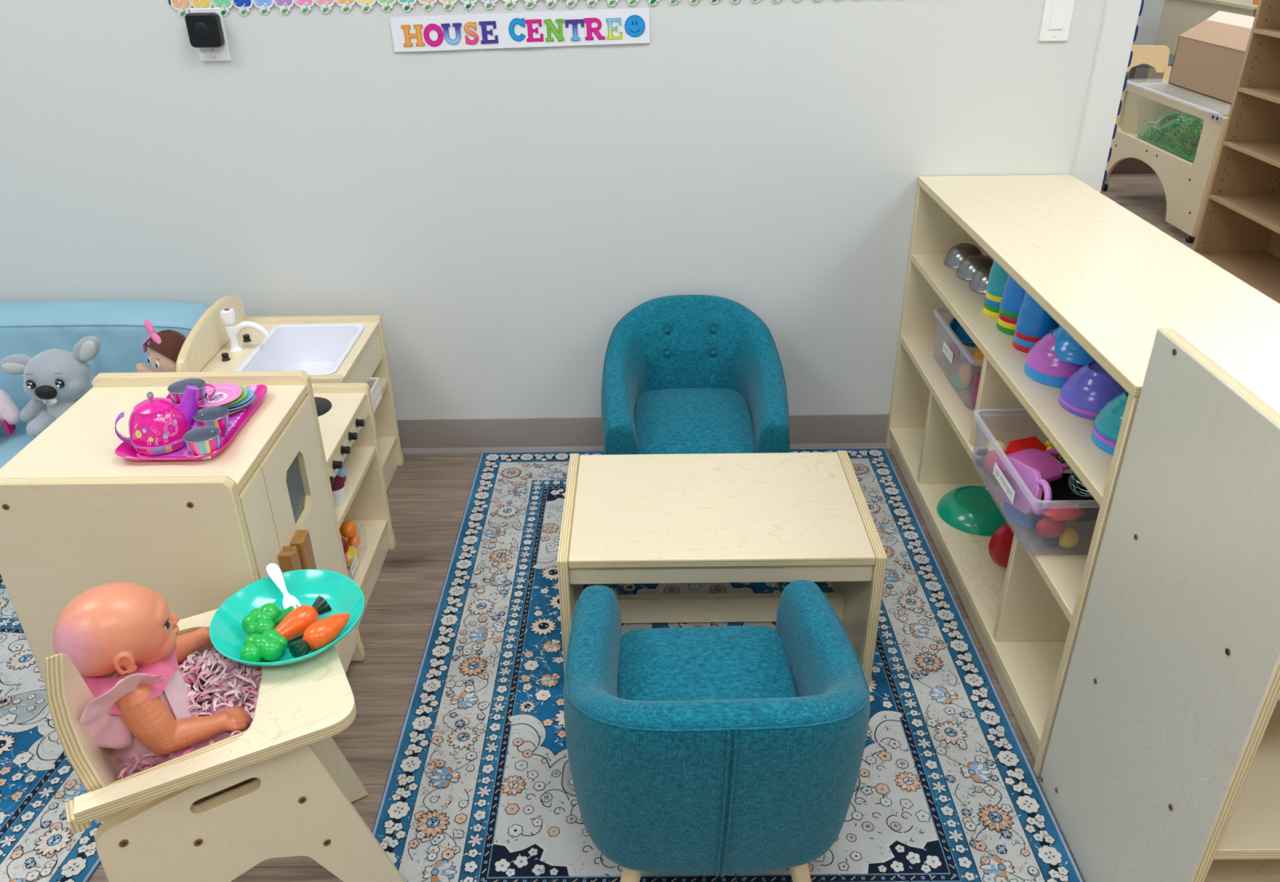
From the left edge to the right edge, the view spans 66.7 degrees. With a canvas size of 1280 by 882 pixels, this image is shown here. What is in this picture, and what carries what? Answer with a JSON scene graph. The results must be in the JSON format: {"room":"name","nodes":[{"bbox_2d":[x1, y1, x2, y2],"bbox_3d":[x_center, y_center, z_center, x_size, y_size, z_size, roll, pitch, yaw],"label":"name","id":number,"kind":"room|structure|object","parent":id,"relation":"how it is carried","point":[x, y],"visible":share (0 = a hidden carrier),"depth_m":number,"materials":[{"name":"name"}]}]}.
{"room":"children's room","nodes":[
{"label":"children's room","id":0,"kind":"room"},
{"bbox_2d":[0,0,1106,419],"bbox_3d":[-1.134,-1.198,2.166,4.540,2.750,0.110,-1,29,0],"label":"wall","id":1,"kind":"structure","parent":0,"point":[500,211],"depth_m":2.39,"materials":[{"name":"paint"}]},
{"bbox_2d":[189,8,231,61],"bbox_3d":[-0.990,-0.935,2.243,0.069,0.114,0.008,-1,29,0],"label":"wall outlet","id":2,"kind":"object","parent":1,"relation":"attached to","point":[222,53],"visible":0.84,"depth_m":2.26,"materials":[{"name":"white plastic"}]},
{"bbox_2d":[184,12,224,48],"bbox_3d":[-0.994,-0.937,2.222,0.072,0.072,0.027,-1,29,0],"label":"plug","id":3,"kind":"object","parent":2,"relation":"attached to","point":[204,29],"visible":1,"depth_m":2.21,"materials":[{"name":"black plastic"}]},
{"bbox_2d":[168,0,837,17],"bbox_3d":[-0.067,-1.264,2.065,2.015,0.650,0.005,-1,29,0],"label":"paper border","id":4,"kind":"object","parent":1,"relation":"attached to","point":[182,6],"visible":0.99,"depth_m":2.21,"materials":[{"name":"multicoloured paper"}]},
{"bbox_2d":[389,8,649,52],"bbox_3d":[-0.275,-0.944,2.239,0.594,0.075,0.004,-2,29,1],"label":"wall sign","id":5,"kind":"object","parent":1,"relation":"attached to","point":[632,25],"visible":1,"depth_m":2.24,"materials":[{"name":"paper"}]},
{"bbox_2d":[396,413,888,453],"bbox_3d":[-1.118,-0.007,2.747,4.540,0.102,0.016,-1,29,0],"label":"baseboard","id":6,"kind":"structure","parent":1,"relation":"attached to","point":[419,436],"depth_m":2.74,"materials":[{"name":"beige plastic"}]},
{"bbox_2d":[1038,0,1075,41],"bbox_3d":[0.955,-0.974,2.225,0.067,0.114,0.008,-1,29,0],"label":"light switch","id":7,"kind":"object","parent":1,"relation":"attached to","point":[1057,15],"visible":1,"depth_m":2.23,"materials":[{"name":"white plastic"}]},
{"bbox_2d":[1071,0,1142,192],"bbox_3d":[1.098,-1.258,2.117,0.081,2.650,0.084,-1,29,0],"label":"trim","id":8,"kind":"structure","parent":1,"relation":"attached to","point":[1120,18],"depth_m":2.31,"materials":[{"name":"paint"}]},
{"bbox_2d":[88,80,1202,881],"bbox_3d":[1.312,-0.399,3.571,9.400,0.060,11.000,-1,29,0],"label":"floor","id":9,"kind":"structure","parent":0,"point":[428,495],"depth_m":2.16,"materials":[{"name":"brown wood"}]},
{"bbox_2d":[0,575,106,881],"bbox_3d":[-1.454,0.695,1.577,1.146,0.005,1.600,2,29,5],"label":"patterned rug","id":10,"kind":"object","parent":9,"relation":"on","point":[37,842],"visible":0.24,"depth_m":1.73,"materials":[{"name":"fabric"}]},
{"bbox_2d":[0,370,364,684],"bbox_3d":[-0.752,0.252,1.693,0.399,0.646,0.378,-1,29,0],"label":"refrigerator","id":11,"kind":"object","parent":10,"relation":"on","point":[77,516],"visible":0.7,"depth_m":1.46,"materials":[{"name":"brown wood"}]},
{"bbox_2d":[115,384,267,461],"bbox_3d":[-0.709,-0.030,1.558,0.165,0.018,0.247,-1,29,0],"label":"tray","id":12,"kind":"object","parent":11,"relation":"on","point":[237,420],"visible":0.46,"depth_m":1.49,"materials":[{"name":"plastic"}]},
{"bbox_2d":[115,385,198,454],"bbox_3d":[-0.739,-0.035,1.489,0.115,0.088,0.088,-1,29,0],"label":"teapot","id":13,"kind":"object","parent":12,"relation":"on","point":[157,425],"visible":0.96,"depth_m":1.47,"materials":[{"name":"pink metal"}]},
{"bbox_2d":[182,425,222,459],"bbox_3d":[-0.653,0.005,1.465,0.058,0.038,0.052,-20,34,-31],"label":"cup","id":14,"kind":"object","parent":12,"relation":"in","point":[202,440],"visible":0.97,"depth_m":1.46,"materials":[{"name":"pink metal"}]},
{"bbox_2d":[192,405,229,435],"bbox_3d":[-0.671,-0.026,1.523,0.061,0.038,0.052,-1,29,0],"label":"cup","id":15,"kind":"object","parent":12,"relation":"in","point":[218,416],"visible":0.61,"depth_m":1.52,"materials":[{"name":"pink metal"}]},
{"bbox_2d":[228,405,245,413],"bbox_3d":[-0.692,-0.058,1.613,0.086,0.007,0.086,-1,29,0],"label":"saucer","id":16,"kind":"object","parent":12,"relation":"on","point":[241,408],"visible":0.13,"depth_m":1.59,"materials":[{"name":"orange metal"}]},
{"bbox_2d":[226,393,255,410],"bbox_3d":[-0.684,-0.066,1.617,0.086,0.007,0.086,-1,29,0],"label":"saucer","id":17,"kind":"object","parent":16,"relation":"on","point":[252,398],"visible":0.24,"depth_m":1.60,"materials":[{"name":"blue metal"}]},
{"bbox_2d":[224,386,253,407],"bbox_3d":[-0.685,-0.070,1.617,0.084,0.007,0.084,-1,29,0],"label":"saucer","id":18,"kind":"object","parent":17,"relation":"on","point":[250,394],"visible":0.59,"depth_m":1.61,"materials":[{"name":"blue metal"}]},
{"bbox_2d":[204,384,247,408],"bbox_3d":[-0.694,-0.073,1.611,0.084,0.008,0.084,5,29,10],"label":"saucer","id":19,"kind":"object","parent":18,"relation":"on","point":[244,393],"visible":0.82,"depth_m":1.60,"materials":[{"name":"green metal"}]},
{"bbox_2d":[198,382,242,407],"bbox_3d":[-0.700,-0.074,1.605,0.084,0.008,0.084,5,29,10],"label":"saucer","id":20,"kind":"object","parent":19,"relation":"on","point":[225,393],"visible":0.79,"depth_m":1.61,"materials":[{"name":"pink metal"}]},
{"bbox_2d":[167,377,215,404],"bbox_3d":[-0.728,-0.073,1.580,0.066,0.038,0.058,-1,29,0],"label":"cup","id":21,"kind":"object","parent":20,"relation":"on","point":[176,389],"visible":0.65,"depth_m":1.59,"materials":[{"name":"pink metal"}]},
{"bbox_2d":[0,300,209,575],"bbox_3d":[-1.740,-0.019,2.388,1.400,0.485,0.588,-1,29,0],"label":"sofa","id":22,"kind":"object","parent":9,"relation":"on","point":[29,329],"visible":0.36,"depth_m":2.44,"materials":[{"name":"blue plastic"}]},
{"bbox_2d":[0,389,21,435],"bbox_3d":[-1.610,-0.071,2.377,0.175,0.124,0.106,10,30,18],"label":"doll","id":23,"kind":"object","parent":22,"relation":"on","point":[10,415],"visible":0.98,"depth_m":2.37,"materials":[{"name":"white fabric"}]},
{"bbox_2d":[0,419,34,468],"bbox_3d":[-1.738,0.120,2.369,1.400,0.198,0.420,-1,29,0],"label":"seat cushion","id":24,"kind":"object","parent":22,"relation":"on","point":[11,445],"depth_m":2.37,"materials":[{"name":"blue leather"}]},
{"bbox_2d":[0,335,100,438],"bbox_3d":[-1.398,-0.128,2.325,0.247,0.237,0.157,-2,29,-3],"label":"plush","id":25,"kind":"object","parent":22,"relation":"on","point":[55,379],"visible":0.78,"depth_m":2.30},
{"bbox_2d":[135,319,186,372],"bbox_3d":[-1.132,-0.178,2.352,0.179,0.254,0.105,23,37,36],"label":"doll","id":26,"kind":"object","parent":22,"relation":"on","point":[165,346],"visible":0.43,"depth_m":2.28,"materials":[{"name":"fabric"}]},
{"bbox_2d":[44,608,405,881],"bbox_3d":[-0.565,0.433,1.355,0.374,0.651,0.330,-17,33,-27],"label":"high chair","id":27,"kind":"object","parent":9,"relation":"on","point":[281,785],"visible":0.63,"depth_m":1.23,"materials":[{"name":"beige wood"}]},
{"bbox_2d":[52,582,262,778],"bbox_3d":[-0.597,0.308,1.279,0.263,0.320,0.261,-15,32,-25],"label":"baby doll","id":28,"kind":"object","parent":27,"relation":"on","point":[122,638],"visible":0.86,"depth_m":1.19,"materials":[{"name":"plastic"}]},
{"bbox_2d":[208,568,364,666],"bbox_3d":[-0.492,0.255,1.371,0.207,0.032,0.207,-1,29,0],"label":"plate","id":29,"kind":"object","parent":27,"relation":"on","point":[342,593],"visible":0.68,"depth_m":1.41,"materials":[{"name":"teal plastic"}]},
{"bbox_2d":[240,628,288,665],"bbox_3d":[-0.508,0.281,1.316,0.057,0.044,0.056,-1,29,0],"label":"broccoli","id":30,"kind":"object","parent":29,"relation":"on","point":[269,645],"visible":0.95,"depth_m":1.30,"materials":[{"name":"plastic"}]},
{"bbox_2d":[241,602,293,635],"bbox_3d":[-0.521,0.252,1.363,0.071,0.037,0.061,-1,29,0],"label":"broccoli","id":31,"kind":"object","parent":29,"relation":"on","point":[269,615],"visible":0.84,"depth_m":1.35,"materials":[{"name":"plastic"}]},
{"bbox_2d":[266,563,301,608],"bbox_3d":[-0.518,0.213,1.410,0.022,0.025,0.108,-19,34,-30],"label":"fork","id":32,"kind":"object","parent":29,"relation":"on","point":[273,571],"visible":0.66,"depth_m":1.41,"materials":[{"name":"white plastic"}]},
{"bbox_2d":[274,594,332,641],"bbox_3d":[-0.477,0.253,1.357,0.039,0.040,0.099,23,37,37],"label":"carrot","id":33,"kind":"object","parent":29,"relation":"on","point":[293,625],"visible":0.89,"depth_m":1.35,"materials":[{"name":"orange plastic"}]},
{"bbox_2d":[288,612,350,662],"bbox_3d":[-0.434,0.264,1.331,0.038,0.039,0.092,21,36,34],"label":"carrot","id":34,"kind":"object","parent":29,"relation":"on","point":[322,633],"visible":0.97,"depth_m":1.31,"materials":[{"name":"orange plastic"}]},
{"bbox_2d":[176,295,404,491],"bbox_3d":[-0.848,-0.079,2.428,0.371,0.530,0.383,-1,29,0],"label":"sink","id":35,"kind":"object","parent":9,"relation":"on","point":[340,348],"visible":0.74,"depth_m":2.46,"materials":[{"name":"brown wood"}]},
{"bbox_2d":[176,295,245,372],"bbox_3d":[-1.024,-0.074,2.430,0.018,0.523,0.383,-1,29,0],"label":"backsplash","id":36,"kind":"structure","parent":35,"relation":"attached to","point":[208,336],"depth_m":2.29,"materials":[{"name":"brown wood"}]},
{"bbox_2d":[200,322,379,382],"bbox_3d":[-0.843,-0.212,2.355,0.343,0.016,0.347,-1,29,0],"label":"countertop","id":37,"kind":"structure","parent":35,"relation":"on","point":[347,366],"depth_m":2.35,"materials":[{"name":"brown wood"}]},
{"bbox_2d":[219,307,269,352],"bbox_3d":[-0.941,-0.266,2.328,0.107,0.105,0.034,-1,29,0],"label":"faucet","id":38,"kind":"object","parent":37,"relation":"on","point":[228,315],"depth_m":2.32,"materials":[{"name":"plastic"}]},
{"bbox_2d":[235,323,364,374],"bbox_3d":[-0.814,-0.182,2.375,0.234,0.101,0.309,-1,29,0],"label":"basin","id":39,"kind":"object","parent":35,"relation":"in","point":[313,348],"depth_m":2.48,"materials":[{"name":"white plastic"}]},
{"bbox_2d":[377,436,396,471],"bbox_3d":[-0.841,0.080,2.515,0.351,0.016,0.347,-1,29,0],"label":"shelf","id":40,"kind":"object","parent":35,"relation":"attached to","point":[387,445],"depth_m":2.61,"materials":[{"name":"beige wood"}]},
{"bbox_2d":[311,382,395,626],"bbox_3d":[-0.777,0.156,2.095,0.374,0.436,0.386,-1,29,0],"label":"stove","id":41,"kind":"object","parent":9,"relation":"on","point":[344,411],"visible":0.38,"depth_m":2.15,"materials":[{"name":"brown wood"}]},
{"bbox_2d":[330,475,346,506],"bbox_3d":[-0.624,0.104,1.994,0.042,0.052,0.042,-1,29,0],"label":"can","id":42,"kind":"object","parent":41,"relation":"on","point":[338,488],"visible":0.6,"depth_m":1.98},
{"bbox_2d":[313,392,366,467],"bbox_3d":[-0.786,-0.015,2.001,0.361,0.014,0.350,-1,29,0],"label":"countertop","id":43,"kind":"structure","parent":41,"relation":"on","point":[335,424],"depth_m":2.04,"materials":[{"name":"brown wood"}]},
{"bbox_2d":[335,446,376,527],"bbox_3d":[-0.780,0.105,2.067,0.357,0.016,0.350,-1,29,0],"label":"shelf","id":44,"kind":"object","parent":41,"relation":"attached to","point":[357,463],"depth_m":2.12,"materials":[{"name":"beige wood"}]},
{"bbox_2d":[340,520,387,589],"bbox_3d":[-0.778,0.280,2.163,0.357,0.016,0.350,-1,29,0],"label":"shelf","id":45,"kind":"object","parent":41,"relation":"attached to","point":[371,533],"depth_m":2.22,"materials":[{"name":"beige wood"}]},
{"bbox_2d":[372,447,1084,881],"bbox_3d":[0.124,0.407,2.063,1.146,0.005,1.591,-1,29,0],"label":"patterned rug","id":46,"kind":"object","parent":9,"relation":"on","point":[479,786],"visible":0.48,"depth_m":1.82,"materials":[{"name":"fabric"}]},
{"bbox_2d":[600,294,790,454],"bbox_3d":[0.130,-0.066,2.427,0.449,0.474,0.474,-1,29,0],"label":"armchair","id":47,"kind":"object","parent":46,"relation":"on","point":[682,374],"visible":0.84,"depth_m":2.43,"materials":[{"name":"teal fabric"}]},
{"bbox_2d":[634,387,755,453],"bbox_3d":[0.131,-0.020,2.407,0.295,0.114,0.383,-1,29,0],"label":"seat cushion","id":48,"kind":"object","parent":47,"relation":"on","point":[668,420],"depth_m":2.35,"materials":[{"name":"teal fabric"}]},
{"bbox_2d":[563,579,870,881],"bbox_3d":[0.110,0.440,1.507,0.449,0.474,0.474,-1,29,-1],"label":"armchair","id":49,"kind":"object","parent":46,"relation":"on","point":[733,748],"visible":1,"depth_m":1.34,"materials":[{"name":"teal fabric"}]},
{"bbox_2d":[617,625,798,700],"bbox_3d":[0.109,0.447,1.556,0.295,0.114,0.383,-1,29,-1],"label":"seat cushion","id":50,"kind":"object","parent":49,"relation":"on","point":[733,661],"depth_m":1.60,"materials":[{"name":"teal fabric"}]},
{"bbox_2d":[556,450,887,685],"bbox_3d":[0.151,0.254,2.016,0.600,0.310,0.399,-1,29,0],"label":"table","id":51,"kind":"object","parent":46,"relation":"on","point":[780,517],"visible":0.86,"depth_m":1.90,"materials":[{"name":"brown wood"}]},
{"bbox_2d":[885,174,1279,776],"bbox_3d":[0.880,-0.032,2.058,0.378,0.762,1.202,-1,29,0],"label":"storage shelf","id":52,"kind":"object","parent":9,"relation":"on","point":[1111,278],"visible":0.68,"depth_m":1.91,"materials":[{"name":"brown wood"}]},
{"bbox_2d":[933,306,982,365],"bbox_3d":[0.879,-0.199,2.301,0.304,0.128,0.331,-1,29,0],"label":"storage bin","id":53,"kind":"object","parent":52,"relation":"on","point":[946,349],"visible":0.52,"depth_m":2.31,"materials":[{"name":"clear plastic"}]},
{"bbox_2d":[949,317,976,347],"bbox_3d":[0.799,-0.261,2.332,0.114,0.069,0.111,-1,29,0],"label":"colander","id":54,"kind":"object","parent":53,"relation":"in","point":[964,339],"visible":0.3,"depth_m":2.35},
{"bbox_2d":[943,243,982,269],"bbox_3d":[0.798,-0.457,2.390,0.095,0.047,0.095,-1,29,0],"label":"steel bowl","id":55,"kind":"object","parent":52,"relation":"on","point":[957,253],"visible":0.74,"depth_m":2.37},
{"bbox_2d":[936,484,1008,535],"bbox_3d":[0.809,0.155,2.321,0.192,0.041,0.192,-1,29,0],"label":"dish","id":56,"kind":"object","parent":52,"relation":"on","point":[971,508],"visible":0.73,"depth_m":2.28,"materials":[{"name":"plastic"}]},
{"bbox_2d":[955,254,993,281],"bbox_3d":[0.803,-0.414,2.312,0.095,0.047,0.095,-1,29,0],"label":"steel bowl","id":57,"kind":"object","parent":52,"relation":"on","point":[966,268],"visible":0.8,"depth_m":2.29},
{"bbox_2d":[968,265,991,293],"bbox_3d":[0.809,-0.374,2.239,0.095,0.047,0.095,-1,29,0],"label":"steel bowl","id":58,"kind":"object","parent":52,"relation":"on","point":[979,281],"visible":0.41,"depth_m":2.22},
{"bbox_2d":[982,306,998,318],"bbox_3d":[0.786,-0.332,2.085,0.080,0.122,0.080,-1,29,0],"label":"plastic cup","id":59,"kind":"object","parent":52,"relation":"on","point":[990,313],"visible":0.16,"depth_m":2.09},
{"bbox_2d":[983,301,999,312],"bbox_3d":[0.786,-0.342,2.079,0.080,0.122,0.080,-1,29,0],"label":"plastic cup","id":60,"kind":"object","parent":59,"relation":"on","point":[986,306],"visible":0.12,"depth_m":2.09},
{"bbox_2d":[984,296,1000,307],"bbox_3d":[0.785,-0.353,2.074,0.080,0.122,0.080,-1,29,0],"label":"plastic cup","id":61,"kind":"object","parent":60,"relation":"on","point":[992,303],"visible":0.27,"depth_m":2.08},
{"bbox_2d":[985,291,1002,302],"bbox_3d":[0.785,-0.363,2.068,0.080,0.122,0.080,-1,29,0],"label":"plastic cup","id":62,"kind":"object","parent":61,"relation":"on","point":[997,299],"visible":0.1,"depth_m":2.07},
{"bbox_2d":[986,259,1008,297],"bbox_3d":[0.785,-0.373,2.062,0.080,0.122,0.080,-1,29,0],"label":"plastic cup","id":63,"kind":"object","parent":62,"relation":"on","point":[997,277],"visible":0.16,"depth_m":2.06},
{"bbox_2d":[988,522,1014,568],"bbox_3d":[0.812,0.230,2.103,0.112,0.110,0.037,-1,29,0],"label":"dish","id":64,"kind":"object","parent":52,"relation":"on","point":[1001,542],"visible":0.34,"depth_m":2.09,"materials":[{"name":"plastic"}]},
{"bbox_2d":[996,322,1014,335],"bbox_3d":[0.786,-0.287,2.003,0.080,0.122,0.080,-1,29,0],"label":"plastic cup","id":65,"kind":"object","parent":52,"relation":"on","point":[1010,331],"visible":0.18,"depth_m":2.01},
{"bbox_2d":[997,317,1015,329],"bbox_3d":[0.786,-0.298,1.998,0.080,0.122,0.080,-1,29,0],"label":"plastic cup","id":66,"kind":"object","parent":65,"relation":"on","point":[1006,325],"visible":0.15,"depth_m":2.00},
{"bbox_2d":[998,311,1017,324],"bbox_3d":[0.786,-0.308,1.992,0.080,0.122,0.080,-1,29,0],"label":"plastic cup","id":67,"kind":"object","parent":66,"relation":"on","point":[1006,319],"visible":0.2,"depth_m":2.00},
{"bbox_2d":[999,306,1018,319],"bbox_3d":[0.785,-0.318,1.986,0.080,0.122,0.080,-1,29,0],"label":"plastic cup","id":68,"kind":"object","parent":67,"relation":"on","point":[1003,312],"visible":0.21,"depth_m":1.99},
{"bbox_2d":[1000,274,1025,313],"bbox_3d":[0.785,-0.329,1.981,0.080,0.122,0.080,-1,29,0],"label":"plastic cup","id":69,"kind":"object","parent":68,"relation":"on","point":[1013,295],"visible":0.23,"depth_m":1.98,"materials":[{"name":"plastic"}]},
{"bbox_2d":[1012,338,1031,353],"bbox_3d":[0.788,-0.242,1.921,0.080,0.122,0.080,-1,29,0],"label":"plastic cup","id":70,"kind":"object","parent":52,"relation":"on","point":[1023,348],"visible":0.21,"depth_m":1.93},
{"bbox_2d":[1013,333,1035,347],"bbox_3d":[0.788,-0.253,1.915,0.080,0.122,0.080,-1,29,0],"label":"plastic cup","id":71,"kind":"object","parent":70,"relation":"on","point":[1029,344],"visible":0.17,"depth_m":1.92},
{"bbox_2d":[1014,328,1041,342],"bbox_3d":[0.788,-0.263,1.910,0.080,0.122,0.080,-1,29,0],"label":"plastic cup","id":72,"kind":"object","parent":71,"relation":"on","point":[1027,338],"visible":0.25,"depth_m":1.91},
{"bbox_2d":[1015,291,1059,337],"bbox_3d":[0.788,-0.273,1.904,0.080,0.122,0.080,-1,29,0],"label":"plastic cup","id":73,"kind":"object","parent":72,"relation":"on","point":[1033,321],"visible":0.29,"depth_m":1.89,"materials":[{"name":"plastic"}]},
{"bbox_2d":[973,408,1100,508],"bbox_3d":[0.831,0.070,1.821,0.332,0.120,0.355,-1,29,0],"label":"storage bin","id":74,"kind":"object","parent":52,"relation":"on","point":[997,473],"visible":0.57,"depth_m":1.79,"materials":[{"name":"clear plastic"}]},
{"bbox_2d":[982,448,1006,479],"bbox_3d":[0.709,0.046,1.921,0.062,0.055,0.061,-1,29,0],"label":"apple","id":75,"kind":"object","parent":74,"relation":"in","point":[989,460],"visible":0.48,"depth_m":1.91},
{"bbox_2d":[1003,501,1039,527],"bbox_3d":[0.710,0.133,1.809,0.060,0.016,0.100,-1,29,0],"label":"scoop","id":76,"kind":"object","parent":74,"relation":"in","point":[1027,520],"visible":0.59,"depth_m":1.79,"materials":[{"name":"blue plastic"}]},
{"bbox_2d":[998,456,1052,515],"bbox_3d":[0.693,0.089,1.757,0.023,0.106,0.175,-3,29,-4],"label":"cutting board","id":77,"kind":"object","parent":74,"relation":"in","point":[1033,486],"visible":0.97,"depth_m":1.73,"materials":[{"name":"purple plastic"}]},
{"bbox_2d":[1004,435,1046,454],"bbox_3d":[0.748,0.023,1.875,0.060,0.040,0.057,-11,30,-17],"label":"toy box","id":78,"kind":"object","parent":74,"relation":"in","point":[1018,445],"visible":0.5,"depth_m":1.87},
{"bbox_2d":[995,448,1070,485],"bbox_3d":[0.740,0.044,1.801,0.133,0.031,0.100,-7,29,-12],"label":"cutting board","id":79,"kind":"object","parent":74,"relation":"in","point":[1051,468],"visible":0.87,"depth_m":1.80,"materials":[{"name":"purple plastic"}]},
{"bbox_2d":[1035,516,1066,537],"bbox_3d":[0.716,0.150,1.698,0.052,0.041,0.030,-1,29,0],"label":"strawberry","id":80,"kind":"object","parent":74,"relation":"in","point":[1045,526],"visible":0.9,"depth_m":1.69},
{"bbox_2d":[1041,502,1084,520],"bbox_3d":[0.731,0.122,1.683,0.076,0.031,0.038,-1,29,0],"label":"tomato","id":81,"kind":"object","parent":74,"relation":"in","point":[1055,513],"visible":0.96,"depth_m":1.67,"materials":[{"name":"plastic"}]},
{"bbox_2d":[1057,527,1079,547],"bbox_3d":[0.752,0.170,1.711,0.039,0.038,0.033,-1,29,0],"label":"lemon","id":82,"kind":"object","parent":74,"relation":"in","point":[1069,538],"visible":0.89,"depth_m":1.70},
{"bbox_2d":[1040,472,1099,521],"bbox_3d":[0.783,0.104,1.752,0.136,0.030,0.135,14,32,25],"label":"pan","id":83,"kind":"object","parent":74,"relation":"in","point":[1061,491],"visible":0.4,"depth_m":1.77,"materials":[{"name":"plastic"}]},
{"bbox_2d":[1023,367,1062,387],"bbox_3d":[0.791,-0.153,1.822,0.126,0.061,0.126,-1,29,0],"label":"plastic bowl","id":84,"kind":"object","parent":52,"relation":"on","point":[1027,373],"visible":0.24,"depth_m":1.80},
{"bbox_2d":[1024,363,1065,384],"bbox_3d":[0.790,-0.158,1.819,0.126,0.061,0.126,-1,29,0],"label":"plastic bowl","id":85,"kind":"object","parent":84,"relation":"on","point":[1029,371],"visible":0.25,"depth_m":1.79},
{"bbox_2d":[1025,360,1068,381],"bbox_3d":[0.790,-0.164,1.815,0.126,0.061,0.126,-1,29,0],"label":"plastic bowl","id":86,"kind":"object","parent":85,"relation":"on","point":[1028,367],"visible":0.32,"depth_m":1.79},
{"bbox_2d":[1025,328,1083,377],"bbox_3d":[0.790,-0.170,1.812,0.126,0.061,0.126,-1,29,0],"label":"plastic bowl","id":87,"kind":"object","parent":86,"relation":"on","point":[1042,357],"visible":0.48,"depth_m":1.79,"materials":[{"name":"plastic"}]},
{"bbox_2d":[1051,324,1095,365],"bbox_3d":[0.812,-0.187,1.796,0.126,0.068,0.126,17,33,29],"label":"plastic bowl","id":88,"kind":"object","parent":87,"relation":"on","point":[1067,349],"visible":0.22,"depth_m":1.76,"materials":[{"name":"plastic"}]},
{"bbox_2d":[1058,396,1095,419],"bbox_3d":[0.807,-0.089,1.706,0.126,0.061,0.126,-1,29,0],"label":"plastic bowl","id":89,"kind":"object","parent":52,"relation":"on","point":[1061,403],"visible":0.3,"depth_m":1.69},
{"bbox_2d":[1059,360,1124,413],"bbox_3d":[0.807,-0.101,1.700,0.126,0.061,0.126,-1,29,0],"label":"plastic bowl","id":90,"kind":"object","parent":89,"relation":"on","point":[1091,387],"visible":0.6,"depth_m":1.67,"materials":[{"name":"plastic"}]},
{"bbox_2d":[1091,431,1114,454],"bbox_3d":[0.809,-0.023,1.585,0.126,0.061,0.126,-1,29,0],"label":"plastic bowl","id":91,"kind":"object","parent":52,"relation":"on","point":[1094,440],"visible":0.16,"depth_m":1.58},
{"bbox_2d":[1092,428,1115,451],"bbox_3d":[0.809,-0.029,1.582,0.126,0.061,0.126,-1,29,0],"label":"plastic bowl","id":92,"kind":"object","parent":91,"relation":"on","point":[1095,437],"visible":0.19,"depth_m":1.58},
{"bbox_2d":[1093,425,1115,447],"bbox_3d":[0.809,-0.035,1.579,0.126,0.061,0.126,-1,29,0],"label":"plastic bowl","id":93,"kind":"object","parent":92,"relation":"on","point":[1095,433],"visible":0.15,"depth_m":1.57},
{"bbox_2d":[1093,421,1116,444],"bbox_3d":[0.809,-0.040,1.575,0.126,0.061,0.126,-1,29,0],"label":"plastic bowl","id":94,"kind":"object","parent":93,"relation":"on","point":[1096,429],"visible":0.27,"depth_m":1.57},
{"bbox_2d":[1094,390,1128,439],"bbox_3d":[0.809,-0.046,1.572,0.126,0.061,0.126,-1,29,0],"label":"plastic bowl","id":95,"kind":"object","parent":94,"relation":"on","point":[1108,420],"visible":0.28,"depth_m":1.56,"materials":[{"name":"plastic"}]},
{"bbox_2d":[1110,157,1156,174],"bbox_3d":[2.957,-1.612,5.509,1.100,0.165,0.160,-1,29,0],"label":"baseboard","id":96,"kind":"structure","parent":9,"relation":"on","point":[1131,165],"depth_m":5.47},
{"bbox_2d":[1126,44,1171,83],"bbox_3d":[3.274,-2.265,6.317,0.336,0.525,0.336,5,29,11],"label":"chair","id":97,"kind":"object","parent":9,"relation":"on","point":[1156,56],"visible":0.41,"depth_m":6.35,"materials":[{"name":"brown wood"}]},
{"bbox_2d":[1039,326,1279,881],"bbox_3d":[1.151,0.314,1.326,0.916,0.854,0.400,-1,29,0],"label":"bookcase","id":98,"kind":"object","parent":9,"relation":"on","point":[1162,763],"visible":1,"depth_m":1.26,"materials":[{"name":"brown wood"}]},
{"bbox_2d":[1101,80,1227,242],"bbox_3d":[2.716,-1.361,4.643,0.560,0.563,0.979,-1,29,0],"label":"table","id":99,"kind":"object","parent":9,"relation":"on","point":[1185,183],"visible":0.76,"depth_m":4.56,"materials":[{"name":"brown wood"}]},
{"bbox_2d":[1127,133,1193,164],"bbox_3d":[2.721,-1.372,4.640,0.494,0.015,0.875,-1,29,0],"label":"wooden rail","id":100,"kind":"object","parent":99,"relation":"attached to","point":[1148,149],"depth_m":4.67,"materials":[{"name":"brown wood"}]},
{"bbox_2d":[1134,111,1229,161],"bbox_3d":[2.720,-1.462,4.565,0.446,0.202,0.736,-1,29,0],"label":"artificial grass","id":101,"kind":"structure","parent":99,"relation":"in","point":[1184,142],"depth_m":4.63,"materials":[{"name":"green plant"}]},
{"bbox_2d":[1168,8,1257,104],"bbox_3d":[2.776,-1.766,4.452,0.346,0.336,0.615,-1,29,0],"label":"cardboard box","id":102,"kind":"object","parent":99,"relation":"on","point":[1209,56],"visible":0.59,"depth_m":4.46,"materials":[{"name":"cardboard"}]},
{"bbox_2d":[1146,0,1257,116],"bbox_3d":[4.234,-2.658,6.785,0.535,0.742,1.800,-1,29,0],"label":"wall","id":103,"kind":"structure","parent":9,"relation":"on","point":[1178,17],"depth_m":7.15,"materials":[{"name":"paint"}]},
{"bbox_2d":[1192,0,1279,303],"bbox_3d":[2.430,-0.999,3.120,0.307,1.400,1.383,-1,29,0],"label":"bookcase","id":104,"kind":"object","parent":9,"relation":"on","point":[1238,230],"visible":0.95,"depth_m":3.79,"materials":[{"name":"brown wood"}]},
{"bbox_2d":[1132,0,1164,45],"bbox_3d":[3.487,-4.324,7.752,5.000,2.750,0.100,-1,29,0],"label":"wall","id":105,"kind":"structure","parent":0,"point":[1148,24],"depth_m":8.15,"materials":[{"name":"paint"}]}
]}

